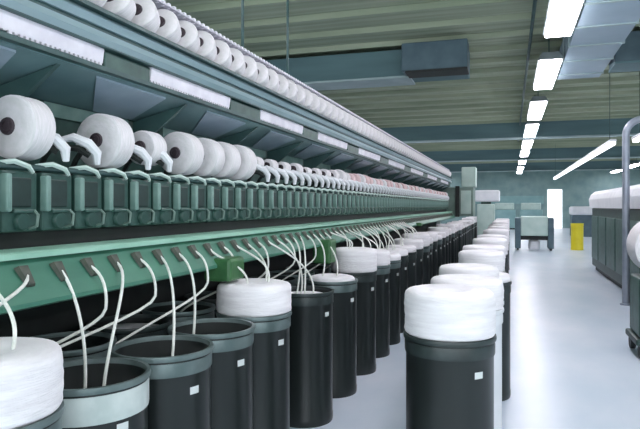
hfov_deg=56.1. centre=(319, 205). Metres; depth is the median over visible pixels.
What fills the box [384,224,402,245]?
strand
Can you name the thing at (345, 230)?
strand
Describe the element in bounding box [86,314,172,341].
can
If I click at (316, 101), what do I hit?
package
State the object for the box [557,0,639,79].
ventilation duct
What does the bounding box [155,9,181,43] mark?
package
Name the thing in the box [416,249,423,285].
can
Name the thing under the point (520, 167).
ceiling lamp
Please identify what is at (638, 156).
trim
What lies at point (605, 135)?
trim
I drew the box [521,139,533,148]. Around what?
ceiling lamp
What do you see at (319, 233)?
strand
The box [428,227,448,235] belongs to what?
coil
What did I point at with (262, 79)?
package
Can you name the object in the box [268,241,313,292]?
strand
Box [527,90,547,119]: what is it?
ceiling lamp
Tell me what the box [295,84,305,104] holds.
package
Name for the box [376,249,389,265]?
coil
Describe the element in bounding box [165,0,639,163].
ceiling
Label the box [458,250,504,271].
coil
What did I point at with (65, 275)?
strand
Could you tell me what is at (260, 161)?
package
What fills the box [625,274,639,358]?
trolley
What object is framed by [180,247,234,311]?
strand
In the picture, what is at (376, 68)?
duct
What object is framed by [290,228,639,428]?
floor
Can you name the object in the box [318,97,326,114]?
package
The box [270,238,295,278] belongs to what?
strand
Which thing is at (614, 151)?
trim
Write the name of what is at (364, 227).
strand
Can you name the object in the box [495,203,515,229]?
machine
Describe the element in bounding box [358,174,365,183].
package
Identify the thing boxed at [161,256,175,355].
strand
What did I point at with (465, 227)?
can
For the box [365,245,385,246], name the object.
can
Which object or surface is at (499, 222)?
coil
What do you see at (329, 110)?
package
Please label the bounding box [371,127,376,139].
package
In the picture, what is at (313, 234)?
strand
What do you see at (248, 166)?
package
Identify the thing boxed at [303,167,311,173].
package
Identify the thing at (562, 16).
ceiling lamp
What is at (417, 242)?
coil
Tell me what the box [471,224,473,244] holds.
can
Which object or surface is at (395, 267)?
can
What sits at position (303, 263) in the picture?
can
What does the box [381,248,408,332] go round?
can
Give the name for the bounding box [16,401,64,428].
can
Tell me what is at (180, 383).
can
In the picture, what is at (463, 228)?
can
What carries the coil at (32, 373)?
in the can at (54, 420)
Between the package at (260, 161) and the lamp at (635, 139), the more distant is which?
the lamp at (635, 139)
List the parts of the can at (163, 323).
sliver coil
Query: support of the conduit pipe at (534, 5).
attached to the ceiling
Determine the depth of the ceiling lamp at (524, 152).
29.00 m
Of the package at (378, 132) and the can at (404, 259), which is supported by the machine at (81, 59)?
the package at (378, 132)
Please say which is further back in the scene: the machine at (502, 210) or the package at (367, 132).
the machine at (502, 210)
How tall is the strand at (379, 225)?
0.354 m
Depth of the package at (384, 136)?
9.68 m
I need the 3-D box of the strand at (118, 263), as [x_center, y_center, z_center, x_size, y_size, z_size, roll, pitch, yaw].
[-0.944,0.565,2.770,0.060,0.577,0.444,0,0,-10]
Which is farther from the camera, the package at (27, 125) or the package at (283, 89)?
the package at (283, 89)
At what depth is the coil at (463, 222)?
19.57 m
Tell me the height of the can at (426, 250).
1.070 m
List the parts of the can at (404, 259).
sliver coil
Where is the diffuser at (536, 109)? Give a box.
[528,101,546,119]
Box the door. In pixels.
[547,189,561,227]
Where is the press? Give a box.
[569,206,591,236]
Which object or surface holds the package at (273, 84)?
on the machine at (81, 59)
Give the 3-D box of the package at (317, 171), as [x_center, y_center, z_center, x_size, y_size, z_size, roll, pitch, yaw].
[-0.050,-0.375,6.897,0.120,0.120,0.190,0,0,18]
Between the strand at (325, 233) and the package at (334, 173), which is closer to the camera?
the strand at (325, 233)
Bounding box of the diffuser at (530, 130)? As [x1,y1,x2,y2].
[524,124,538,137]
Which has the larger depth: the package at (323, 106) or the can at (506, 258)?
the can at (506, 258)
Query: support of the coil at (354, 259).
in the can at (366, 284)
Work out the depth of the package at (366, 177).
9.04 m
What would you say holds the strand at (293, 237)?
hanging from the machine at (81, 59)
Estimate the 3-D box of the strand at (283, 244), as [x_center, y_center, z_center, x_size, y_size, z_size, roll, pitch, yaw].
[-0.253,0.515,5.027,0.229,0.477,0.030,0,0,-11]
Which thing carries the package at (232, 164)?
on the machine at (81, 59)
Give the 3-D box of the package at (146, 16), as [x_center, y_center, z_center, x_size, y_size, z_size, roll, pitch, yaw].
[-1.040,-1.080,3.438,0.230,0.248,0.190,0,0,0]
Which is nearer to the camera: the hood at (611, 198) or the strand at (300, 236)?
the strand at (300, 236)
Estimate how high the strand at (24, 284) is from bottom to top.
0.224 m
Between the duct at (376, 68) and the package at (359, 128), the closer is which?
the package at (359, 128)
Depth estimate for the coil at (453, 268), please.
4.85 m
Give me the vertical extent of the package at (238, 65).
0.248 m
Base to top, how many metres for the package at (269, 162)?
0.120 m
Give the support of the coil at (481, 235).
in the can
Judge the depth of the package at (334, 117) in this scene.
6.98 m
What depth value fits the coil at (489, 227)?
14.80 m
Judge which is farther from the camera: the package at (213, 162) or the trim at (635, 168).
the trim at (635, 168)
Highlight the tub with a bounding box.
[528,240,539,248]
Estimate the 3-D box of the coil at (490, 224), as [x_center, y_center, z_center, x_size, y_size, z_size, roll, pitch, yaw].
[4.717,0.922,15.836,0.491,0.896,0.501,0,0,22]
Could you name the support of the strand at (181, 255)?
hanging from the machine at (81, 59)
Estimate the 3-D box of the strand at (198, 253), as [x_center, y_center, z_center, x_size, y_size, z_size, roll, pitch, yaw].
[-0.980,0.570,3.450,0.748,0.587,0.104,0,0,-44]
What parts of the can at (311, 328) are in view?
sliver coil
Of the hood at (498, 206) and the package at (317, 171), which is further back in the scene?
the hood at (498, 206)
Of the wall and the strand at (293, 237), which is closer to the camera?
the strand at (293, 237)
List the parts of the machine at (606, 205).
panel, panel, panel, panel, panel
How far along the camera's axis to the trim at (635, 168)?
43.46 m
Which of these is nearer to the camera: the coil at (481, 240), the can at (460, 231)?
the coil at (481, 240)
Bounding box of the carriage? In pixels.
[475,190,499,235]
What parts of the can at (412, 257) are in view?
sliver coil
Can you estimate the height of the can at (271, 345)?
1.070 m
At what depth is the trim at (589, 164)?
43.71 m
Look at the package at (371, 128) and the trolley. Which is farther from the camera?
the package at (371, 128)
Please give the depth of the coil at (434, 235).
11.80 m
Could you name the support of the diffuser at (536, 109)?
attached to the ceiling lamp at (537, 105)
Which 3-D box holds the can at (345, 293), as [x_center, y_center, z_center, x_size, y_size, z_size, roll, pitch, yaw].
[0.113,1.217,5.755,0.556,1.106,0.555,0,0,38]
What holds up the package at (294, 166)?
on the machine at (81, 59)
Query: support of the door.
in the wall
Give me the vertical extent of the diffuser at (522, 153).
0.055 m
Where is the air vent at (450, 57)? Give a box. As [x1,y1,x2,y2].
[401,38,468,77]
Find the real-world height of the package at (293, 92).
0.248 m
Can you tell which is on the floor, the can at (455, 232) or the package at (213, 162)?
the can at (455, 232)
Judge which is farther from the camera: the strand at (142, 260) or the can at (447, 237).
the can at (447, 237)
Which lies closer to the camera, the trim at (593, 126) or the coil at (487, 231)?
the coil at (487, 231)
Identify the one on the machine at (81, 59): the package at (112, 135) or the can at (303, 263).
the package at (112, 135)
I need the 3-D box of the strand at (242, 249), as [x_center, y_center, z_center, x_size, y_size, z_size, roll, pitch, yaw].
[-0.460,0.401,4.184,0.333,0.249,0.058,0,0,41]
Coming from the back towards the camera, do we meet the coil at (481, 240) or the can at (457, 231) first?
the can at (457, 231)
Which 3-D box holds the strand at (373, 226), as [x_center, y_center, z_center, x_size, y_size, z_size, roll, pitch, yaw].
[0.889,0.455,8.490,0.295,0.357,0.059,0,0,6]
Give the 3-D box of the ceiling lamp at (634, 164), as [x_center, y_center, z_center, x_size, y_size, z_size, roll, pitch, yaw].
[20.302,-2.895,38.938,0.500,0.670,3.500,0,0,18]
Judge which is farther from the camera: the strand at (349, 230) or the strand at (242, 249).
the strand at (349, 230)
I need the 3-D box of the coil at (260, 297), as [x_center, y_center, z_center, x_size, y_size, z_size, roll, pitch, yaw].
[-0.441,0.937,4.010,0.500,0.866,0.492,0,0,-5]
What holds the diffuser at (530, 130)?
attached to the ceiling lamp at (531, 127)
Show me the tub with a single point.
(532, 244)
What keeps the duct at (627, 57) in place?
attached to the ceiling
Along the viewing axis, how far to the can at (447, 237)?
13.89 m
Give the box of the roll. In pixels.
[626,222,639,267]
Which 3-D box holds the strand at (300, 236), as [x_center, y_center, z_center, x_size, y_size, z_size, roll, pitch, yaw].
[-0.144,0.514,5.279,0.040,0.477,0.592,0,0,-6]
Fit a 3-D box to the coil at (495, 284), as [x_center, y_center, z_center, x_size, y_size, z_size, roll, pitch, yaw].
[1.021,0.932,4.187,0.491,0.876,0.502,0,0,-35]
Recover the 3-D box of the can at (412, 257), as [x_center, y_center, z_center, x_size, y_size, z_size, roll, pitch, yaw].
[1.233,1.187,9.205,0.660,1.166,0.664,0,0,38]
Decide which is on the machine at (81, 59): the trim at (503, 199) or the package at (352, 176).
the package at (352, 176)
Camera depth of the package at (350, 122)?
7.66 m
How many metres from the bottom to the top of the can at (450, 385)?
1.070 m
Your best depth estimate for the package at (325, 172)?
7.15 m
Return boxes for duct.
[265,49,469,90]
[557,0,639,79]
[608,30,639,72]
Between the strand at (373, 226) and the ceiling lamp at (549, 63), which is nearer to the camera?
the strand at (373, 226)
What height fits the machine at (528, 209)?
2.000 m
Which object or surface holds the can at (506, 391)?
on the floor
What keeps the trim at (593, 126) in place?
attached to the ceiling
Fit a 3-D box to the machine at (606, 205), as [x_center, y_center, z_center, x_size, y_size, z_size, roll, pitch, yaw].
[6.865,0.670,12.836,1.100,2.200,8.220,0,0,18]
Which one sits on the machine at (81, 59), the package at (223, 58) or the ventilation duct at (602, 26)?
the package at (223, 58)
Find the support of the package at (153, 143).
on the machine at (81, 59)
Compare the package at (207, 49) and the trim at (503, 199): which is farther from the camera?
the trim at (503, 199)
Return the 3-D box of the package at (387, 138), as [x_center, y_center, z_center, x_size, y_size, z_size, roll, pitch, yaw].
[1.026,-1.080,9.963,0.230,0.248,0.190,0,0,0]
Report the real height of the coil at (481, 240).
0.906 m
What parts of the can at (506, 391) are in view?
sliver coil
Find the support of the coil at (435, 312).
in the can at (450, 385)
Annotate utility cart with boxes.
[515,216,553,250]
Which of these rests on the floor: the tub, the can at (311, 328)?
the can at (311, 328)
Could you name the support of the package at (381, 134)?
on the machine at (81, 59)
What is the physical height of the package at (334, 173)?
0.160 m
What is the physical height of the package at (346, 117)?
0.248 m
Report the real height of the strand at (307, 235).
0.552 m
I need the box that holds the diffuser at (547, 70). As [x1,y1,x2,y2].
[534,59,561,89]
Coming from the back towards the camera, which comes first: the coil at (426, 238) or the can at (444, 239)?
the can at (444, 239)
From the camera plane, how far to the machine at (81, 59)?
3.64 m
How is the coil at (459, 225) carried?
in the can at (460, 231)
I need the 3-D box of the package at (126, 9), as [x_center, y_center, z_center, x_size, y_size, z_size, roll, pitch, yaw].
[-1.112,-1.080,3.214,0.230,0.248,0.190,0,0,0]
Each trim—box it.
[380,118,638,140]
[402,133,637,142]
[420,146,639,160]
[435,156,639,161]
[440,160,639,171]
[451,168,639,172]
[475,196,543,203]
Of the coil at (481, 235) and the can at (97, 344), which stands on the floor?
the can at (97, 344)
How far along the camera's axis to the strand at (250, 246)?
4.29 m
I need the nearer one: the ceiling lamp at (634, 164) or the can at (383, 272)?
the can at (383, 272)
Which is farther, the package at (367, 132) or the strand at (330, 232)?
the package at (367, 132)
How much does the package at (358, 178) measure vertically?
0.180 m
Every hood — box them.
[495,203,513,209]
[521,203,540,209]
[589,184,639,208]
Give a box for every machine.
[0,0,476,336]
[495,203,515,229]
[520,203,542,216]
[589,184,639,288]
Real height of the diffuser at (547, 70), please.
0.055 m
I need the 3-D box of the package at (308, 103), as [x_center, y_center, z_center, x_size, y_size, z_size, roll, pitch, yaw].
[-0.185,-1.080,6.138,0.230,0.248,0.190,0,0,0]
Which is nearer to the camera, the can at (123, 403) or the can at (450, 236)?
the can at (123, 403)
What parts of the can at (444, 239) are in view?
sliver coil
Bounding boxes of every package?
[0,95,55,160]
[76,113,134,168]
[88,0,106,6]
[102,0,135,20]
[131,0,159,32]
[131,130,166,165]
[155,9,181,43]
[162,132,203,174]
[177,20,199,52]
[192,138,224,176]
[196,30,216,60]
[212,142,240,177]
[213,40,231,67]
[228,48,245,74]
[229,145,256,179]
[242,55,257,81]
[255,62,268,86]
[256,157,263,169]
[264,159,278,168]
[267,68,278,91]
[277,74,288,96]
[278,162,290,169]
[286,79,297,100]
[290,163,302,176]
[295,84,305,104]
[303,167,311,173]
[304,89,312,108]
[311,93,319,111]
[311,168,321,175]
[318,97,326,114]
[320,169,330,176]
[324,100,332,117]
[329,170,339,178]
[330,104,337,120]
[336,107,343,123]
[336,169,346,180]
[342,110,348,125]
[347,113,352,127]
[348,173,355,180]
[351,116,357,130]
[352,173,360,181]
[356,118,361,132]
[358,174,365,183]
[360,120,365,134]
[364,123,369,136]
[364,175,369,184]
[368,125,372,137]
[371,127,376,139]
[375,129,379,141]
[378,131,382,142]
[381,132,385,143]
[384,134,388,145]
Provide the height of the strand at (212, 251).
0.249 m
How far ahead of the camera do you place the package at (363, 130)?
8.33 m
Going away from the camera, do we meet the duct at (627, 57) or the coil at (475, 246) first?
the coil at (475, 246)
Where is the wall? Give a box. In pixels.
[440,169,639,227]
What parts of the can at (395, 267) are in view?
sliver coil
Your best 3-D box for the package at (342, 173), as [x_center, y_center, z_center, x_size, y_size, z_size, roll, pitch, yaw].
[0.239,-0.375,7.810,0.200,0.200,0.190,0,0,18]
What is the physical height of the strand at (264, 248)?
0.574 m
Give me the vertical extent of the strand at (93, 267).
0.550 m
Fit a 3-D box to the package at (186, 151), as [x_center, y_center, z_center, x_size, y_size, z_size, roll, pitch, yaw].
[-0.944,-0.355,4.075,0.290,0.290,0.190,0,0,18]
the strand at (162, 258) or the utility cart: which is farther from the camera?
the utility cart
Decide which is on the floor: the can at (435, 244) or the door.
the can at (435, 244)
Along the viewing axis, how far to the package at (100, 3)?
2.98 m
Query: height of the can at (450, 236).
1.070 m
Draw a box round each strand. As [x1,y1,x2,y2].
[0,274,28,305]
[0,294,16,349]
[57,265,107,343]
[60,258,156,347]
[62,270,86,388]
[102,262,123,385]
[116,251,208,343]
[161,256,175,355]
[179,253,195,333]
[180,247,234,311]
[211,249,248,283]
[237,245,269,281]
[248,244,267,280]
[258,242,268,277]
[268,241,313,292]
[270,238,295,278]
[277,239,302,293]
[282,235,316,279]
[293,237,300,293]
[300,236,305,293]
[303,233,331,274]
[313,234,324,275]
[319,233,337,275]
[330,232,352,247]
[345,230,363,246]
[349,230,377,248]
[364,227,383,248]
[373,226,392,249]
[379,225,394,249]
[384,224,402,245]
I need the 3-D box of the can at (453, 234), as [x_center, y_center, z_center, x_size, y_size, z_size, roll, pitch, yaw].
[3.240,1.235,15.502,0.504,1.070,0.504,0,0,6]
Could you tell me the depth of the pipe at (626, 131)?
10.70 m
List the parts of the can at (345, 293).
sliver coil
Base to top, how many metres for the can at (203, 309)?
1.070 m
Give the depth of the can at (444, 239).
13.14 m
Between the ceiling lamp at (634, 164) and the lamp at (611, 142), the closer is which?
the lamp at (611, 142)
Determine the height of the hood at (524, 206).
0.500 m
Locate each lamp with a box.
[517,165,523,169]
[520,149,529,156]
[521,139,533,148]
[523,120,539,137]
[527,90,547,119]
[533,38,563,89]
[543,0,584,37]
[553,73,616,178]
[630,162,639,167]
[632,71,639,142]
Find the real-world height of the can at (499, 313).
1.070 m
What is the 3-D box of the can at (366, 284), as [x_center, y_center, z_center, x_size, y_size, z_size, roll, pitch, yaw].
[0.367,1.235,6.492,0.504,1.070,0.504,0,0,6]
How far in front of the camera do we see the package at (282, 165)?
5.85 m
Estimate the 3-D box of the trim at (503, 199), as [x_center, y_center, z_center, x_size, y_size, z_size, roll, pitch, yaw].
[10.255,-0.505,51.266,16.600,0.650,0.060,0,0,18]
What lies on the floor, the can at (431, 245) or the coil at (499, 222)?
the can at (431, 245)
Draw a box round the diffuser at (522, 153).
[520,151,528,156]
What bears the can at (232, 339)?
on the floor
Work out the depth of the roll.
7.10 m
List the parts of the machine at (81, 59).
post, soffit panel, guide lever, panel, handle, cradle arm, post, guide lever, panel, cradle handle, handle, cradle arm, post, cradle handle, guide lever, panel, handle, post, guide lever, panel, cradle arm, rail, handle, soffit panel, post, guide lever, cradle handle, panel, handle, post, guide lever, panel, cradle handle, handle, post, guide lever, panel, handle, post, guide lever, panel, panel, post, guide lever, panel, soffit panel, sill, post, rail, guide lever, feed panel, panel, post, guide lever, suspension rod, panel, rail, post, guide lever, panel, post, guide lever, cradle handle, panel, post, cradle handle, guide lever, soffit panel, panel, post, cradle handle, panel, suspension rod, post, cradle handle, post, cradle handle, roller chain, post, cradle handle, rail, post, soffit panel, cradle handle, post, cradle handle, post, cradle handle, post, cradle handle, post, cradle handle, soffit panel, post, cradle handle, post, cradle handle, post, cradle handle, rail, post, cradle handle, post, cradle handle, soffit panel, post, post, post, post, soffit panel, rail, soffit panel, soffit panel, corner post, cabinet door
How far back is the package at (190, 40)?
3.83 m
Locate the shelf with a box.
[70,0,452,178]
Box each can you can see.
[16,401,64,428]
[31,331,116,361]
[62,357,150,428]
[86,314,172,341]
[110,335,213,428]
[141,301,215,322]
[167,318,254,428]
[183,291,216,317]
[216,310,291,428]
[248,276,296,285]
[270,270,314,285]
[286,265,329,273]
[290,286,333,427]
[302,261,330,272]
[306,273,357,397]
[331,270,376,375]
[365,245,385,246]
[376,264,390,357]
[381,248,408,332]
[385,245,416,287]
[390,252,400,344]
[403,330,496,428]
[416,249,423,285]
[423,246,429,284]
[429,243,432,283]
[432,241,437,276]
[436,232,445,264]
[437,239,442,275]
[446,236,448,263]
[449,234,451,263]
[451,233,454,262]
[455,232,456,262]
[457,231,458,262]
[458,230,461,252]
[463,228,464,245]
[465,227,466,244]
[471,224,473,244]
[494,307,503,428]
[499,271,511,400]
[505,254,507,272]
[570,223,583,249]
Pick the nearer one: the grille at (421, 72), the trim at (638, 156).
the grille at (421, 72)
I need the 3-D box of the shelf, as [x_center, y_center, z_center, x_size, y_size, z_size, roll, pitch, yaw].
[1.341,-0.955,11.009,0.310,0.020,20.600,0,0,18]
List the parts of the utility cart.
panel, panel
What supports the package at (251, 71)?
on the machine at (81, 59)
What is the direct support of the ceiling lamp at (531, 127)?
hanging from the ceiling
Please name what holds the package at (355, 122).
on the machine at (81, 59)
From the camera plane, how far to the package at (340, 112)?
7.21 m
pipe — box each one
[517,0,536,140]
[620,116,639,305]
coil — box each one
[0,337,63,428]
[216,278,290,316]
[331,247,376,272]
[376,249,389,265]
[393,238,423,248]
[402,233,429,246]
[404,284,495,341]
[415,232,437,241]
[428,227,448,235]
[430,274,503,310]
[436,224,454,232]
[439,263,498,277]
[447,223,461,229]
[452,221,466,226]
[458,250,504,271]
[462,244,503,252]
[472,237,507,254]
[477,234,506,238]
[483,229,508,236]
[487,226,507,228]
[489,224,507,226]
[492,221,508,225]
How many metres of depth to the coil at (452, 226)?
15.30 m
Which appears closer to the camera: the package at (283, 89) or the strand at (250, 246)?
the strand at (250, 246)
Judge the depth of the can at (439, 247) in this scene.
12.48 m
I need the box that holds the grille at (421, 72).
[405,67,468,77]

